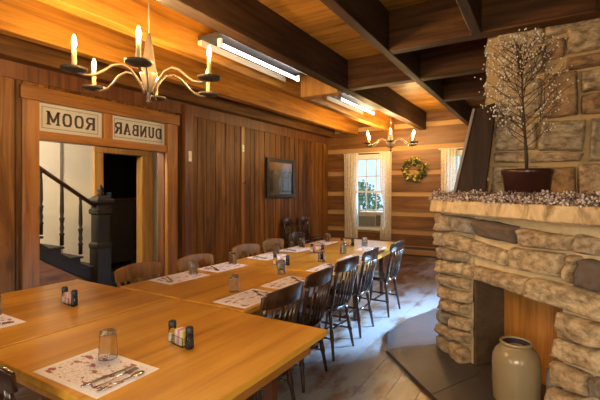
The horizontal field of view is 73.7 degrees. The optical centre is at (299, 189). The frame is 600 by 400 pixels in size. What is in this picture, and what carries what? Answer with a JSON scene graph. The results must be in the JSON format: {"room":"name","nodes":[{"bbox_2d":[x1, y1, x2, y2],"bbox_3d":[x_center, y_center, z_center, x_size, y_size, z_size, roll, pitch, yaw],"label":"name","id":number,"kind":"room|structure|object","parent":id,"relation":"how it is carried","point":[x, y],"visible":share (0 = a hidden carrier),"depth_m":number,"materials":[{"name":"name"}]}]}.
{"room":"restaurant dining room","nodes":[
{"label":"restaurant dining room","id":0,"kind":"room"},
{"bbox_2d":[39,141,157,262],"bbox_3d":[-2.877,-0.125,6.360,1.730,3.250,6.900,0,0,31],"label":"wall","id":1,"kind":"structure","parent":0,"point":[77,159],"depth_m":6.46,"materials":[{"name":"beige paint"}]},
{"bbox_2d":[60,143,62,252],"bbox_3d":[-3.768,-0.125,6.315,0.012,3.250,0.040,0,0,31],"label":"trim","id":2,"kind":"structure","parent":1,"relation":"attached to","point":[61,144],"depth_m":6.31,"materials":[{"name":"brown"}]},
{"bbox_2d":[93,146,152,262],"bbox_3d":[-3.237,0.345,7.309,0.170,2.310,1.190,0,0,31],"label":"door frame","id":3,"kind":"structure","parent":1,"relation":"in","point":[144,159],"depth_m":7.61,"materials":[{"name":"brown wood"}]},
{"bbox_2d":[104,154,136,197],"bbox_3d":[-4.263,-0.125,7.960,2.260,3.250,4.200,0,0,31],"label":"wall","id":4,"kind":"structure","parent":0,"point":[119,170],"depth_m":9.76,"materials":[{"name":"grey paint"}]},
{"bbox_2d":[0,76,327,293],"bbox_3d":[-2.092,-0.125,5.815,0.176,3.250,10.980,0,0,31],"label":"wall","id":5,"kind":"structure","parent":0,"point":[216,145],"depth_m":6.90,"materials":[{"name":"brown wood"}]},
{"bbox_2d":[39,102,101,137],"bbox_3d":[-2.699,-0.810,4.721,0.017,0.316,0.756,0,0,31],"label":"sign","id":6,"kind":"object","parent":5,"relation":"attached to","point":[52,118],"visible":0.98,"depth_m":4.70,"materials":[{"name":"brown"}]},
{"bbox_2d":[21,98,177,289],"bbox_3d":[-2.409,0.265,5.130,0.065,2.470,2.100,0,0,31],"label":"trim","id":7,"kind":"structure","parent":5,"relation":"attached to","point":[29,108],"depth_m":4.32,"materials":[{"name":"brown wood"}]},
{"bbox_2d":[19,83,179,125],"bbox_3d":[-2.460,-1.045,5.166,0.220,0.150,2.150,0,0,31],"label":"trim","id":8,"kind":"structure","parent":5,"relation":"attached to","point":[43,95],"depth_m":4.86,"materials":[{"name":"brown wood"}]},
{"bbox_2d":[39,131,166,152],"bbox_3d":[-2.459,-0.600,5.148,0.140,0.100,1.740,0,0,31],"label":"trim","id":9,"kind":"structure","parent":5,"relation":"attached to","point":[45,136],"depth_m":4.95,"materials":[{"name":"brown wood"}]},
{"bbox_2d":[102,113,112,138],"bbox_3d":[-2.485,-0.810,5.105,0.140,0.320,0.120,0,0,31],"label":"trim","id":10,"kind":"structure","parent":5,"relation":"attached to","point":[107,119],"depth_m":5.06,"materials":[{"name":"brown wood"}]},
{"bbox_2d":[113,115,163,144],"bbox_3d":[-2.217,-0.810,5.516,0.017,0.316,0.856,0,0,31],"label":"sign","id":11,"kind":"object","parent":5,"relation":"attached to","point":[125,129],"visible":0.99,"depth_m":5.49,"materials":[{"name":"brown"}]},
{"bbox_2d":[158,124,164,276],"bbox_3d":[-2.502,0.265,5.174,0.139,2.470,2.020,0,0,31],"label":"trim","id":12,"kind":"structure","parent":5,"relation":"attached to","point":[161,156],"depth_m":5.90,"materials":[{"name":"brown wood"}]},
{"bbox_2d":[0,59,328,144],"bbox_3d":[-2.067,-1.245,5.682,0.038,0.170,10.780,0,0,31],"label":"trim","id":13,"kind":"structure","parent":5,"relation":"attached to","point":[9,69],"depth_m":5.31,"materials":[{"name":"brown wood"}]},
{"bbox_2d":[182,105,192,271],"bbox_3d":[-1.744,0.100,6.184,0.090,2.800,0.163,0,0,31],"label":"trim","id":14,"kind":"structure","parent":5,"relation":"attached to","point":[187,116],"depth_m":6.13,"materials":[{"name":"brown wood"}]},
{"bbox_2d":[189,151,191,161],"bbox_3d":[-1.690,-0.520,6.167,0.020,0.160,0.060,0,0,31],"label":"light switch","id":15,"kind":"object","parent":5,"relation":"attached to","point":[190,152],"visible":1,"depth_m":6.17,"materials":[{"name":"beige plastic"}]},
{"bbox_2d":[240,127,243,258],"bbox_3d":[-1.063,0.140,7.354,0.042,2.720,0.080,0,0,31],"label":"trim","id":16,"kind":"structure","parent":5,"relation":"attached to","point":[241,128],"depth_m":7.32,"materials":[{"name":"brown wood"}]},
{"bbox_2d":[266,157,294,197],"bbox_3d":[-0.396,-0.245,8.388,0.048,0.810,1.040,0,0,31],"label":"picture frame","id":17,"kind":"object","parent":5,"relation":"attached to","point":[280,173],"visible":1,"depth_m":8.35,"materials":[{"name":"black paint"}]},
{"bbox_2d":[270,162,291,193],"bbox_3d":[-0.408,-0.245,8.395,0.015,0.660,0.890,0,0,31],"label":"print","id":18,"kind":"object","parent":17,"relation":"attached to","point":[280,172],"depth_m":8.38},
{"bbox_2d":[14,254,440,399],"bbox_3d":[-1.004,1.515,5.068,10.833,0.030,11.228,0,0,31],"label":"floor","id":19,"kind":"structure","parent":0,"point":[364,370],"depth_m":3.67,"materials":[{"name":"brown wood"}]},
{"bbox_2d":[0,366,18,399],"bbox_3d":[-1.119,1.054,1.680,0.470,0.895,0.507,0,0,28],"label":"dining chair","id":20,"kind":"object","parent":19,"relation":"on","point":[8,382],"visible":1,"depth_m":1.40,"materials":[{"name":"brown wood"}]},
{"bbox_2d":[0,279,170,399],"bbox_3d":[-1.672,1.125,2.599,1.141,0.750,1.109,0,0,31],"label":"dining table","id":21,"kind":"object","parent":19,"relation":"on","point":[43,311],"visible":0.51,"depth_m":2.55,"materials":[{"name":"brown wood"}]},
{"bbox_2d":[0,313,25,327],"bbox_3d":[-1.813,0.749,2.267,0.430,0.001,0.280,0,0,31],"label":"placemat","id":22,"kind":"object","parent":21,"relation":"on","point":[3,318],"visible":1,"depth_m":2.29,"materials":[{"name":"white paper"}]},
{"bbox_2d":[0,294,1,314],"bbox_3d":[-1.834,0.688,2.397,0.081,0.122,0.081,0,0,31],"label":"tumbler","id":23,"kind":"object","parent":22,"relation":"on","point":[0,294],"visible":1,"depth_m":2.40,"materials":[{"name":"clear glass"}]},
{"bbox_2d":[61,286,67,302],"bbox_3d":[-1.573,0.698,2.676,0.041,0.104,0.042,0,0,38],"label":"salt shaker","id":24,"kind":"object","parent":21,"relation":"on","point":[64,288],"visible":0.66,"depth_m":2.66,"materials":[{"name":"clear glass"}]},
{"bbox_2d":[63,296,70,305],"bbox_3d":[-1.514,0.727,2.635,0.090,0.045,0.056,0,0,38],"label":"condiment caddy","id":25,"kind":"object","parent":21,"relation":"on","point":[66,301],"visible":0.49,"depth_m":2.60,"materials":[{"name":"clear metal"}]},
{"bbox_2d":[71,289,77,306],"bbox_3d":[-1.460,0.698,2.588,0.041,0.104,0.042,0,0,38],"label":"pepper shaker","id":26,"kind":"object","parent":21,"relation":"on","point":[74,298],"visible":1,"depth_m":2.57,"materials":[{"name":"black glass"}]},
{"bbox_2d":[39,165,132,286],"bbox_3d":[-4.084,0.097,4.425,1.389,2.858,4.280,0,0,31],"label":"staircase","id":27,"kind":"structure","parent":19,"relation":"on","point":[55,266],"depth_m":5.28,"materials":[{"name":"black paint"}]},
{"bbox_2d":[110,198,135,263],"bbox_3d":[-3.869,0.833,7.896,0.660,1.335,1.060,0,0,31],"label":"cabinet","id":28,"kind":"object","parent":19,"relation":"on","point":[123,216],"visible":0.46,"depth_m":7.93,"materials":[{"name":"grey paint"}]},
{"bbox_2d":[114,262,161,287],"bbox_3d":[-1.213,1.069,3.350,0.507,0.867,0.470,0,0,28],"label":"dining chair","id":29,"kind":"object","parent":19,"relation":"on","point":[130,272],"visible":0.25,"depth_m":3.46,"materials":[{"name":"brown wood"}]},
{"bbox_2d":[0,298,326,399],"bbox_3d":[-0.652,1.125,1.993,1.204,0.750,1.099,0,0,31],"label":"dining table","id":30,"kind":"object","parent":19,"relation":"on","point":[234,355],"visible":0.96,"depth_m":1.88,"materials":[{"name":"brown wood"}]},
{"bbox_2d":[33,348,158,398],"bbox_3d":[-0.846,0.749,1.664,0.430,0.001,0.280,0,0,30],"label":"placemat","id":31,"kind":"object","parent":30,"relation":"on","point":[73,372],"visible":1,"depth_m":1.65,"materials":[{"name":"white paper"}]},
{"bbox_2d":[80,365,134,387],"bbox_3d":[-0.768,0.744,1.608,0.018,0.008,0.225,0,0,33],"label":"knife","id":32,"kind":"object","parent":31,"relation":"on","point":[116,372],"visible":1,"depth_m":1.58,"materials":[{"name":"silver metal"}]},
{"bbox_2d":[98,328,117,360],"bbox_3d":[-0.858,0.688,1.788,0.081,0.122,0.081,0,0,31],"label":"tumbler","id":33,"kind":"object","parent":31,"relation":"on","point":[108,348],"visible":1,"depth_m":1.76,"materials":[{"name":"clear glass"}]},
{"bbox_2d":[93,367,138,388],"bbox_3d":[-0.729,0.744,1.590,0.025,0.006,0.200,0,0,27],"label":"fork","id":34,"kind":"object","parent":31,"relation":"on","point":[134,368],"visible":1,"depth_m":1.60,"materials":[{"name":"silver metal"}]},
{"bbox_2d":[97,371,144,391],"bbox_3d":[-0.694,0.745,1.562,0.040,0.010,0.200,0,0,32],"label":"spoon","id":35,"kind":"object","parent":31,"relation":"on","point":[138,373],"visible":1,"depth_m":1.58,"materials":[{"name":"silver metal"}]},
{"bbox_2d":[168,319,175,341],"bbox_3d":[-0.634,0.698,1.988,0.041,0.104,0.042,0,0,40],"label":"salt shaker","id":36,"kind":"object","parent":30,"relation":"on","point":[172,323],"visible":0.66,"depth_m":1.97,"materials":[{"name":"clear glass"}]},
{"bbox_2d":[171,333,185,347],"bbox_3d":[-0.576,0.727,1.945,0.090,0.045,0.056,0,0,40],"label":"condiment caddy","id":37,"kind":"object","parent":30,"relation":"on","point":[180,342],"visible":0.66,"depth_m":1.92,"materials":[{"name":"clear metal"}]},
{"bbox_2d":[185,325,193,349],"bbox_3d":[-0.523,0.698,1.895,0.041,0.104,0.042,0,0,40],"label":"pepper shaker","id":38,"kind":"object","parent":30,"relation":"on","point":[189,340],"visible":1,"depth_m":1.88,"materials":[{"name":"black glass"}]},
{"bbox_2d":[176,253,213,272],"bbox_3d":[-0.851,1.069,3.812,0.507,0.867,0.470,0,0,31],"label":"dining chair","id":39,"kind":"object","parent":19,"relation":"on","point":[203,259],"visible":0.2,"depth_m":3.95,"materials":[{"name":"brown wood"}]},
{"bbox_2d":[120,262,332,315],"bbox_3d":[-0.558,1.125,3.321,1.239,0.750,1.234,0,0,31],"label":"dining table","id":40,"kind":"object","parent":19,"relation":"on","point":[205,290],"visible":0.4,"depth_m":3.14,"materials":[{"name":"brown wood"}]},
{"bbox_2d":[150,271,207,284],"bbox_3d":[-1.028,0.749,3.428,0.280,0.001,0.430,0,0,33],"label":"placemat","id":41,"kind":"object","parent":40,"relation":"on","point":[180,277],"visible":1,"depth_m":3.42,"materials":[{"name":"white paper"}]},
{"bbox_2d":[189,260,197,274],"bbox_3d":[-0.949,0.689,3.568,0.081,0.122,0.081,0,0,31],"label":"tumbler","id":42,"kind":"object","parent":41,"relation":"on","point":[193,265],"visible":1,"depth_m":3.54,"materials":[{"name":"clear glass"}]},
{"bbox_2d":[198,262,246,272],"bbox_3d":[-0.748,0.749,3.890,0.280,0.001,0.430,0,0,33],"label":"placemat","id":43,"kind":"object","parent":40,"relation":"on","point":[224,266],"visible":0.86,"depth_m":3.86,"materials":[{"name":"white paper"}]},
{"bbox_2d":[229,252,236,264],"bbox_3d":[-0.681,0.689,4.048,0.081,0.122,0.081,0,0,31],"label":"tumbler","id":44,"kind":"object","parent":43,"relation":"on","point":[232,255],"visible":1,"depth_m":4.02,"materials":[{"name":"clear glass"}]},
{"bbox_2d":[229,274,239,292],"bbox_3d":[-0.487,0.689,2.960,0.081,0.122,0.081,0,0,31],"label":"tumbler","id":45,"kind":"object","parent":40,"relation":"on","point":[234,287],"visible":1,"depth_m":2.93,"materials":[{"name":"clear glass"}]},
{"bbox_2d":[214,289,271,307],"bbox_3d":[-0.353,0.749,2.786,0.280,0.001,0.430,0,0,32],"label":"placemat","id":46,"kind":"object","parent":40,"relation":"on","point":[248,298],"visible":0.79,"depth_m":2.73,"materials":[{"name":"white paper"}]},
{"bbox_2d":[277,260,285,274],"bbox_3d":[-0.167,0.689,3.585,0.081,0.122,0.081,0,0,31],"label":"tumbler","id":47,"kind":"object","parent":40,"relation":"on","point":[281,268],"visible":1,"depth_m":3.55,"materials":[{"name":"clear glass"}]},
{"bbox_2d":[261,276,304,288],"bbox_3d":[-0.084,0.749,3.231,0.280,0.001,0.430,0,0,31],"label":"placemat","id":48,"kind":"object","parent":40,"relation":"on","point":[284,282],"visible":0.64,"depth_m":3.24,"materials":[{"name":"white paper"}]},
{"bbox_2d":[232,243,285,311],"bbox_3d":[-0.466,1.069,4.564,0.507,0.867,0.470,0,0,34],"label":"dining chair","id":49,"kind":"object","parent":19,"relation":"on","point":[250,248],"visible":0.2,"depth_m":4.71,"materials":[{"name":"brown wood"}]},
{"bbox_2d":[256,281,303,399],"bbox_3d":[-0.271,1.054,2.666,0.507,0.895,0.470,0,0,31],"label":"dining chair","id":50,"kind":"object","parent":19,"relation":"on","point":[290,294],"visible":0.37,"depth_m":2.53,"materials":[{"name":"brown wood"}]},
{"bbox_2d":[262,238,309,310],"bbox_3d":[-0.179,1.069,5.077,0.507,0.867,0.470,0,0,31],"label":"dining chair","id":51,"kind":"object","parent":19,"relation":"on","point":[267,244],"visible":0.27,"depth_m":5.18,"materials":[{"name":"brown wood"}]},
{"bbox_2d":[282,218,309,247],"bbox_3d":[-0.071,1.054,8.460,0.507,0.895,0.470,0,0,31],"label":"dining chair","id":52,"kind":"object","parent":19,"relation":"on","point":[286,221],"visible":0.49,"depth_m":8.51,"materials":[{"name":"brown wood"}]},
{"bbox_2d":[275,266,333,392],"bbox_3d":[-0.014,1.054,3.214,0.507,0.895,0.470,0,0,29],"label":"dining chair","id":53,"kind":"object","parent":19,"relation":"on","point":[324,276],"visible":0.61,"depth_m":3.10,"materials":[{"name":"brown wood"}]},
{"bbox_2d":[288,232,329,294],"bbox_3d":[0.124,1.054,5.615,0.507,0.895,0.470,0,0,28],"label":"dining chair","id":54,"kind":"object","parent":19,"relation":"on","point":[294,236],"visible":0.26,"depth_m":5.71,"materials":[{"name":"brown wood"}]},
{"bbox_2d":[237,247,381,347],"bbox_3d":[0.092,1.125,4.394,1.239,0.750,1.246,0,0,31],"label":"dining table","id":55,"kind":"object","parent":19,"relation":"on","point":[305,260],"visible":0.38,"depth_m":4.25,"materials":[{"name":"brown wood"}]},
{"bbox_2d":[247,253,286,259],"bbox_3d":[-0.365,0.749,4.523,0.280,0.001,0.430,0,0,32],"label":"placemat","id":56,"kind":"object","parent":55,"relation":"on","point":[268,256],"visible":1,"depth_m":4.50,"materials":[{"name":"white paper"}]},
{"bbox_2d":[273,243,279,253],"bbox_3d":[-0.279,0.689,4.693,0.081,0.122,0.081,0,0,31],"label":"tumbler","id":57,"kind":"object","parent":56,"relation":"on","point":[276,250],"visible":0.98,"depth_m":4.66,"materials":[{"name":"clear glass"}]},
{"bbox_2d":[273,254,276,263],"bbox_3d":[-0.253,0.698,4.045,0.041,0.104,0.042,0,0,25],"label":"salt shaker","id":58,"kind":"object","parent":55,"relation":"on","point":[274,255],"visible":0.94,"depth_m":4.03,"materials":[{"name":"clear glass"}]},
{"bbox_2d":[286,255,289,265],"bbox_3d":[-0.123,0.698,3.983,0.041,0.104,0.042,0,0,25],"label":"pepper shaker","id":59,"kind":"object","parent":55,"relation":"on","point":[287,256],"visible":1,"depth_m":3.97,"materials":[{"name":"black glass"}]},
{"bbox_2d":[280,246,309,251],"bbox_3d":[-0.044,0.749,5.053,0.280,0.001,0.430,0,0,34],"label":"placemat","id":60,"kind":"object","parent":55,"relation":"on","point":[297,249],"visible":0.71,"depth_m":5.03,"materials":[{"name":"white paper"}]},
{"bbox_2d":[299,238,304,247],"bbox_3d":[0.025,0.689,5.234,0.081,0.122,0.081,0,0,31],"label":"tumbler","id":61,"kind":"object","parent":60,"relation":"on","point":[301,240],"visible":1,"depth_m":5.20,"materials":[{"name":"clear glass"}]},
{"bbox_2d":[306,263,334,273],"bbox_3d":[0.279,0.749,3.829,0.280,0.001,0.430,0,0,30],"label":"placemat","id":62,"kind":"object","parent":55,"relation":"on","point":[318,268],"visible":0.36,"depth_m":3.81,"materials":[{"name":"white paper"}]},
{"bbox_2d":[318,249,325,261],"bbox_3d":[0.228,0.689,4.199,0.081,0.122,0.081,0,0,31],"label":"tumbler","id":63,"kind":"object","parent":55,"relation":"on","point":[321,253],"visible":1,"depth_m":4.17,"materials":[{"name":"clear glass"}]},
{"bbox_2d":[340,243,346,253],"bbox_3d":[0.515,0.689,4.750,0.081,0.122,0.081,0,0,31],"label":"tumbler","id":64,"kind":"object","parent":55,"relation":"on","point":[343,249],"visible":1,"depth_m":4.72,"materials":[{"name":"clear glass"}]},
{"bbox_2d":[337,255,361,262],"bbox_3d":[0.610,0.749,4.377,0.280,0.001,0.430,0,0,29],"label":"placemat","id":65,"kind":"object","parent":55,"relation":"on","point":[349,256],"visible":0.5,"depth_m":4.37,"materials":[{"name":"white paper"}]},
{"bbox_2d":[297,217,322,242],"bbox_3d":[0.240,1.054,8.973,0.507,0.895,0.470,0,0,31],"label":"dining chair","id":66,"kind":"object","parent":19,"relation":"on","point":[300,219],"visible":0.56,"depth_m":9.06,"materials":[{"name":"brown wood"}]},
{"bbox_2d":[303,255,358,360],"bbox_3d":[0.271,1.054,3.763,0.507,0.895,0.470,0,0,33],"label":"dining chair","id":67,"kind":"object","parent":19,"relation":"on","point":[334,303],"visible":0.7,"depth_m":3.62,"materials":[{"name":"brown wood"}]},
{"bbox_2d":[295,238,394,307],"bbox_3d":[0.683,1.125,5.490,1.114,0.750,1.214,0,0,31],"label":"dining table","id":68,"kind":"object","parent":19,"relation":"on","point":[357,242],"visible":0.3,"depth_m":5.50,"materials":[{"name":"brown wood"}]},
{"bbox_2d":[309,240,338,244],"bbox_3d":[0.345,0.749,5.695,0.280,0.001,0.430,0,0,29],"label":"placemat","id":69,"kind":"object","parent":68,"relation":"on","point":[324,242],"visible":1,"depth_m":5.70,"materials":[{"name":"white paper"}]},
{"bbox_2d":[325,233,330,241],"bbox_3d":[0.406,0.689,5.845,0.081,0.122,0.081,0,0,31],"label":"tumbler","id":70,"kind":"object","parent":69,"relation":"on","point":[327,235],"visible":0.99,"depth_m":5.81,"materials":[{"name":"clear glass"}]},
{"bbox_2d":[362,237,367,246],"bbox_3d":[0.862,0.689,5.323,0.081,0.122,0.081,0,0,31],"label":"tumbler","id":71,"kind":"object","parent":68,"relation":"on","point":[364,239],"visible":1,"depth_m":5.29,"materials":[{"name":"clear glass"}]},
{"bbox_2d":[356,246,385,250],"bbox_3d":[0.918,0.749,5.126,0.280,0.001,0.430,0,0,29],"label":"placemat","id":72,"kind":"object","parent":68,"relation":"on","point":[367,248],"visible":0.71,"depth_m":5.12,"materials":[{"name":"white paper"}]},
{"bbox_2d":[324,247,378,338],"bbox_3d":[0.571,1.054,4.297,0.507,0.895,0.470,0,0,29],"label":"dining chair","id":73,"kind":"object","parent":19,"relation":"on","point":[371,255],"visible":0.84,"depth_m":4.16,"materials":[{"name":"brown wood"}]},
{"bbox_2d":[358,240,404,317],"bbox_3d":[1.019,1.054,4.959,0.507,0.895,0.470,0,0,32],"label":"dining chair","id":74,"kind":"object","parent":19,"relation":"on","point":[384,276],"visible":0.9,"depth_m":4.83,"materials":[{"name":"brown wood"}]},
{"bbox_2d":[386,308,545,399],"bbox_3d":[1.607,1.485,2.470,2.906,0.030,4.445,0,0,31],"label":"hearth","id":75,"kind":"object","parent":19,"relation":"on","point":[411,344],"visible":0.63,"depth_m":3.33,"materials":[{"name":"stone"}]},
{"bbox_2d":[432,212,599,399],"bbox_3d":[1.858,0.859,2.415,2.464,1.309,2.996,0,0,31],"label":"fireplace","id":76,"kind":"object","parent":75,"relation":"on","point":[537,282],"visible":0.97,"depth_m":2.95,"materials":[{"name":"stone"}]},
{"bbox_2d":[430,200,599,226],"bbox_3d":[1.661,0.147,2.094,2.467,0.114,2.567,0,0,31],"label":"mantel shelf","id":77,"kind":"object","parent":76,"relation":"on","point":[554,213],"visible":0.97,"depth_m":2.62,"materials":[{"name":"brown stone"}]},
{"bbox_2d":[453,103,496,199],"bbox_3d":[1.544,-0.336,3.554,0.360,0.847,0.129,0,0,31],"label":"leaning board","id":78,"kind":"object","parent":77,"relation":"on","point":[473,169],"visible":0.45,"depth_m":3.52,"materials":[{"name":"brown wood"}]},
{"bbox_2d":[428,189,599,209],"bbox_3d":[1.572,0.048,2.530,0.225,0.122,2.582,0,0,-14],"label":"garland","id":79,"kind":"object","parent":77,"relation":"on","point":[552,197],"visible":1,"depth_m":2.65,"materials":[{"name":"brown plant"}]},
{"bbox_2d":[474,27,578,202],"bbox_3d":[1.659,-0.539,2.933,0.534,1.255,0.617,0,0,-40],"label":"potted tree","id":80,"kind":"object","parent":77,"relation":"on","point":[530,180],"visible":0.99,"depth_m":2.88,"materials":[{"name":"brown plant"}]},
{"bbox_2d":[485,17,599,199],"bbox_3d":[2.661,-0.886,3.325,2.072,2.179,0.655,0,0,31],"label":"chimney","id":81,"kind":"object","parent":76,"relation":"on","point":[572,148],"visible":0.66,"depth_m":3.33,"materials":[{"name":"stone"}]},
{"bbox_2d":[492,335,541,399],"bbox_3d":[1.499,1.257,2.775,0.303,0.424,0.303,0,0,31],"label":"stoneware crock","id":82,"kind":"object","parent":75,"relation":"on","point":[516,365],"visible":1,"depth_m":2.67,"materials":[{"name":"brown ceramic"}]},
{"bbox_2d":[546,368,559,390],"bbox_3d":[1.712,1.344,2.710,0.079,0.250,0.079,0,0,31],"label":"pot","id":83,"kind":"object","parent":75,"relation":"on","point":[548,385],"visible":0.26,"depth_m":2.70,"materials":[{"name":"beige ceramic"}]},
{"bbox_2d":[258,0,485,111],"bbox_3d":[0.668,-1.765,4.115,6.520,0.030,11.327,0,0,31],"label":"ceiling","id":84,"kind":"structure","parent":0,"point":[313,17],"depth_m":4.44,"materials":[{"name":"brown wood"}]},
{"bbox_2d":[59,0,220,103],"bbox_3d":[-1.134,-1.200,3.002,1.175,1.100,1.040,0,0,16],"label":"chandelier","id":85,"kind":"object","parent":84,"relation":"hanging from","point":[146,65],"visible":1,"depth_m":2.95,"materials":[{"name":"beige metal"}]},
{"bbox_2d":[0,0,357,134],"bbox_3d":[-1.427,-1.552,5.295,0.165,0.397,10.780,0,0,31],"label":"ceiling beam","id":86,"kind":"structure","parent":84,"relation":"attached to","point":[34,21],"depth_m":4.35,"materials":[{"name":"orange wood"}]},
{"bbox_2d":[0,33,145,92],"label":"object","id":87,"kind":"structure","parent":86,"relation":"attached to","point":[17,50],"depth_m":4.34,"materials":[{"name":"brown wood"}]},
{"bbox_2d":[158,81,334,137],"label":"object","id":88,"kind":"structure","parent":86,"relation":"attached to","point":[172,91],"depth_m":6.96,"materials":[{"name":"brown wood"}]},
{"bbox_2d":[37,0,393,132],"bbox_3d":[-0.646,-1.550,4.822,0.151,0.399,10.780,0,0,31],"label":"ceiling beam","id":89,"kind":"structure","parent":84,"relation":"attached to","point":[171,30],"depth_m":3.80,"materials":[{"name":"orange wood"}]},
{"bbox_2d":[198,32,307,81],"bbox_3d":[-0.401,-1.573,4.521,0.540,0.355,1.520,0,0,31],"label":"fluorescent light","id":90,"kind":"object","parent":84,"relation":"hanging from","point":[219,43],"visible":0.68,"depth_m":4.38,"materials":[{"name":"grey metal"}]},
{"bbox_2d":[155,0,425,129],"bbox_3d":[-0.017,-1.550,4.441,0.165,0.399,10.780,0,0,31],"label":"ceiling beam","id":91,"kind":"structure","parent":84,"relation":"attached to","point":[250,23],"depth_m":4.10,"materials":[{"name":"brown wood"}]},
{"bbox_2d":[301,74,341,98],"bbox_3d":[0.296,-1.540,5.672,0.590,0.420,0.150,0,0,31],"label":"ceiling beam","id":92,"kind":"structure","parent":84,"relation":"attached to","point":[311,88],"depth_m":5.65,"materials":[{"name":"brown wood"}]},
{"bbox_2d":[324,92,376,114],"bbox_3d":[0.993,-1.573,6.822,0.540,0.355,1.500,0,0,31],"label":"fluorescent light","id":93,"kind":"object","parent":84,"relation":"hanging from","point":[345,100],"visible":0.53,"depth_m":6.76,"materials":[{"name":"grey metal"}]},
{"bbox_2d":[348,54,414,90],"bbox_3d":[1.049,-1.555,5.216,0.870,0.390,0.150,0,0,31],"label":"ceiling beam","id":94,"kind":"structure","parent":84,"relation":"attached to","point":[374,71],"depth_m":5.19,"materials":[{"name":"brown wood"}]},
{"bbox_2d":[364,116,417,151],"bbox_3d":[1.816,-1.260,8.019,1.175,0.980,1.040,0,0,-17],"label":"chandelier","id":95,"kind":"object","parent":84,"relation":"hanging from","point":[390,140],"visible":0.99,"depth_m":7.97,"materials":[{"name":"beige metal"}]},
{"bbox_2d":[320,0,471,125],"bbox_3d":[0.830,-1.552,3.928,0.103,0.397,10.780,0,0,31],"label":"ceiling beam","id":96,"kind":"structure","parent":84,"relation":"attached to","point":[368,18],"depth_m":3.79,"materials":[{"name":"brown wood"}]},
{"bbox_2d":[420,38,487,80],"bbox_3d":[2.729,-1.555,4.198,2.880,0.390,0.150,0,0,31],"label":"ceiling beam","id":97,"kind":"structure","parent":84,"relation":"attached to","point":[467,57],"depth_m":4.68,"materials":[{"name":"brown wood"}]},
{"bbox_2d":[443,72,485,101],"bbox_3d":[3.437,-1.555,5.366,2.880,0.390,0.140,0,0,31],"label":"ceiling beam","id":98,"kind":"structure","parent":84,"relation":"attached to","point":[463,87],"depth_m":5.90,"materials":[{"name":"brown wood"}]},
{"bbox_2d":[456,0,481,34],"bbox_3d":[0.147,-1.552,1.185,0.090,0.395,5.380,0,0,31],"label":"ceiling beam","id":99,"kind":"structure","parent":84,"relation":"attached to","point":[471,10],"depth_m":3.20,"materials":[{"name":"brown wood"}]},
{"bbox_2d":[389,0,599,53],"bbox_3d":[2.134,-1.555,3.215,2.880,0.390,0.150,0,0,31],"label":"ceiling beam","id":100,"kind":"structure","parent":84,"relation":"attached to","point":[434,23],"depth_m":3.54,"materials":[{"name":"brown wood"}]},
{"bbox_2d":[596,0,599,11],"bbox_3d":[0.899,-1.553,0.730,0.086,0.394,5.380,0,0,31],"label":"ceiling beam","id":101,"kind":"structure","parent":84,"relation":"attached to","point":[597,1],"depth_m":2.98,"materials":[{"name":"brown wood"}]},
{"bbox_2d":[328,107,478,247],"bbox_3d":[3.470,-0.120,8.741,6.520,3.260,0.212,0,0,31],"label":"wall","id":102,"kind":"structure","parent":0,"point":[412,220],"depth_m":9.25,"materials":[{"name":"brown wood"}]},
{"bbox_2d":[353,154,382,230],"bbox_3d":[1.731,0.055,9.731,0.960,1.830,0.200,0,0,31],"label":"window","id":103,"kind":"structure","parent":102,"relation":"in","point":[368,198],"depth_m":9.76,"materials":[{"name":"glass"}]},
{"bbox_2d":[358,211,382,227],"bbox_3d":[1.768,0.713,9.803,0.590,0.365,0.358,0,0,31],"label":"air conditioner","id":104,"kind":"object","parent":103,"relation":"attached to","point":[365,219],"visible":0.84,"depth_m":9.66,"materials":[{"name":"grey plastic"}]},
{"bbox_2d":[359,216,374,225],"bbox_3d":[1.623,0.750,9.687,0.420,0.220,0.009,0,0,31],"label":"grille","id":105,"kind":"object","parent":104,"relation":"attached to","point":[363,220],"depth_m":9.69,"materials":[{"name":"grey"}]},
{"bbox_2d":[380,152,391,240],"bbox_3d":[2.010,0.145,9.409,0.290,2.070,0.063,0,0,31],"label":"curtain","id":106,"kind":"object","parent":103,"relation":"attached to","point":[385,157],"visible":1,"depth_m":9.40,"materials":[{"name":"beige fabric"}]},
{"bbox_2d":[344,151,392,153],"bbox_3d":[1.634,-0.900,9.678,1.270,0.020,0.087,0,0,31],"label":"curtain rod","id":107,"kind":"object","parent":102,"relation":"attached to","point":[383,151],"visible":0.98,"depth_m":9.63,"materials":[{"name":"beige wood"}]},
{"bbox_2d":[344,154,358,237],"bbox_3d":[1.261,0.145,9.863,0.380,2.070,0.063,0,0,31],"label":"curtain","id":108,"kind":"object","parent":107,"relation":"hanging from","point":[351,161],"visible":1,"depth_m":9.87,"materials":[{"name":"beige fabric"}]},
{"bbox_2d":[401,156,428,181],"bbox_3d":[2.610,-0.470,9.084,0.651,0.601,0.112,0,0,31],"label":"wreath","id":109,"kind":"object","parent":102,"relation":"attached to","point":[412,160],"visible":1,"depth_m":9.07,"materials":[{"name":"green plant"}]},
{"bbox_2d":[393,245,436,257],"bbox_3d":[3.200,1.389,8.730,2.370,0.222,0.081,0,0,31],"label":"baseboard","id":110,"kind":"structure","parent":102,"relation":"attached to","point":[408,250],"depth_m":9.01,"materials":[{"name":"brown wood"}]},
{"bbox_2d":[458,150,487,180],"bbox_3d":[3.578,0.055,8.612,0.940,1.830,0.200,0,0,31],"label":"window","id":111,"kind":"structure","parent":102,"relation":"in","point":[459,151],"depth_m":8.67,"materials":[{"name":"glass"}]},
{"bbox_3d":[3.508,-0.900,8.543,1.050,0.020,0.087,0,0,31],"label":"curtain rod","id":112,"kind":"object","parent":102,"relation":"attached to","visible":0},
{"bbox_2d":[441,148,457,212],"bbox_3d":[3.233,0.145,8.669,0.350,2.070,0.063,0,0,31],"label":"curtain","id":113,"kind":"object","parent":112,"relation":"hanging from","point":[449,157],"visible":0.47,"depth_m":8.67,"materials":[{"name":"beige fabric"}]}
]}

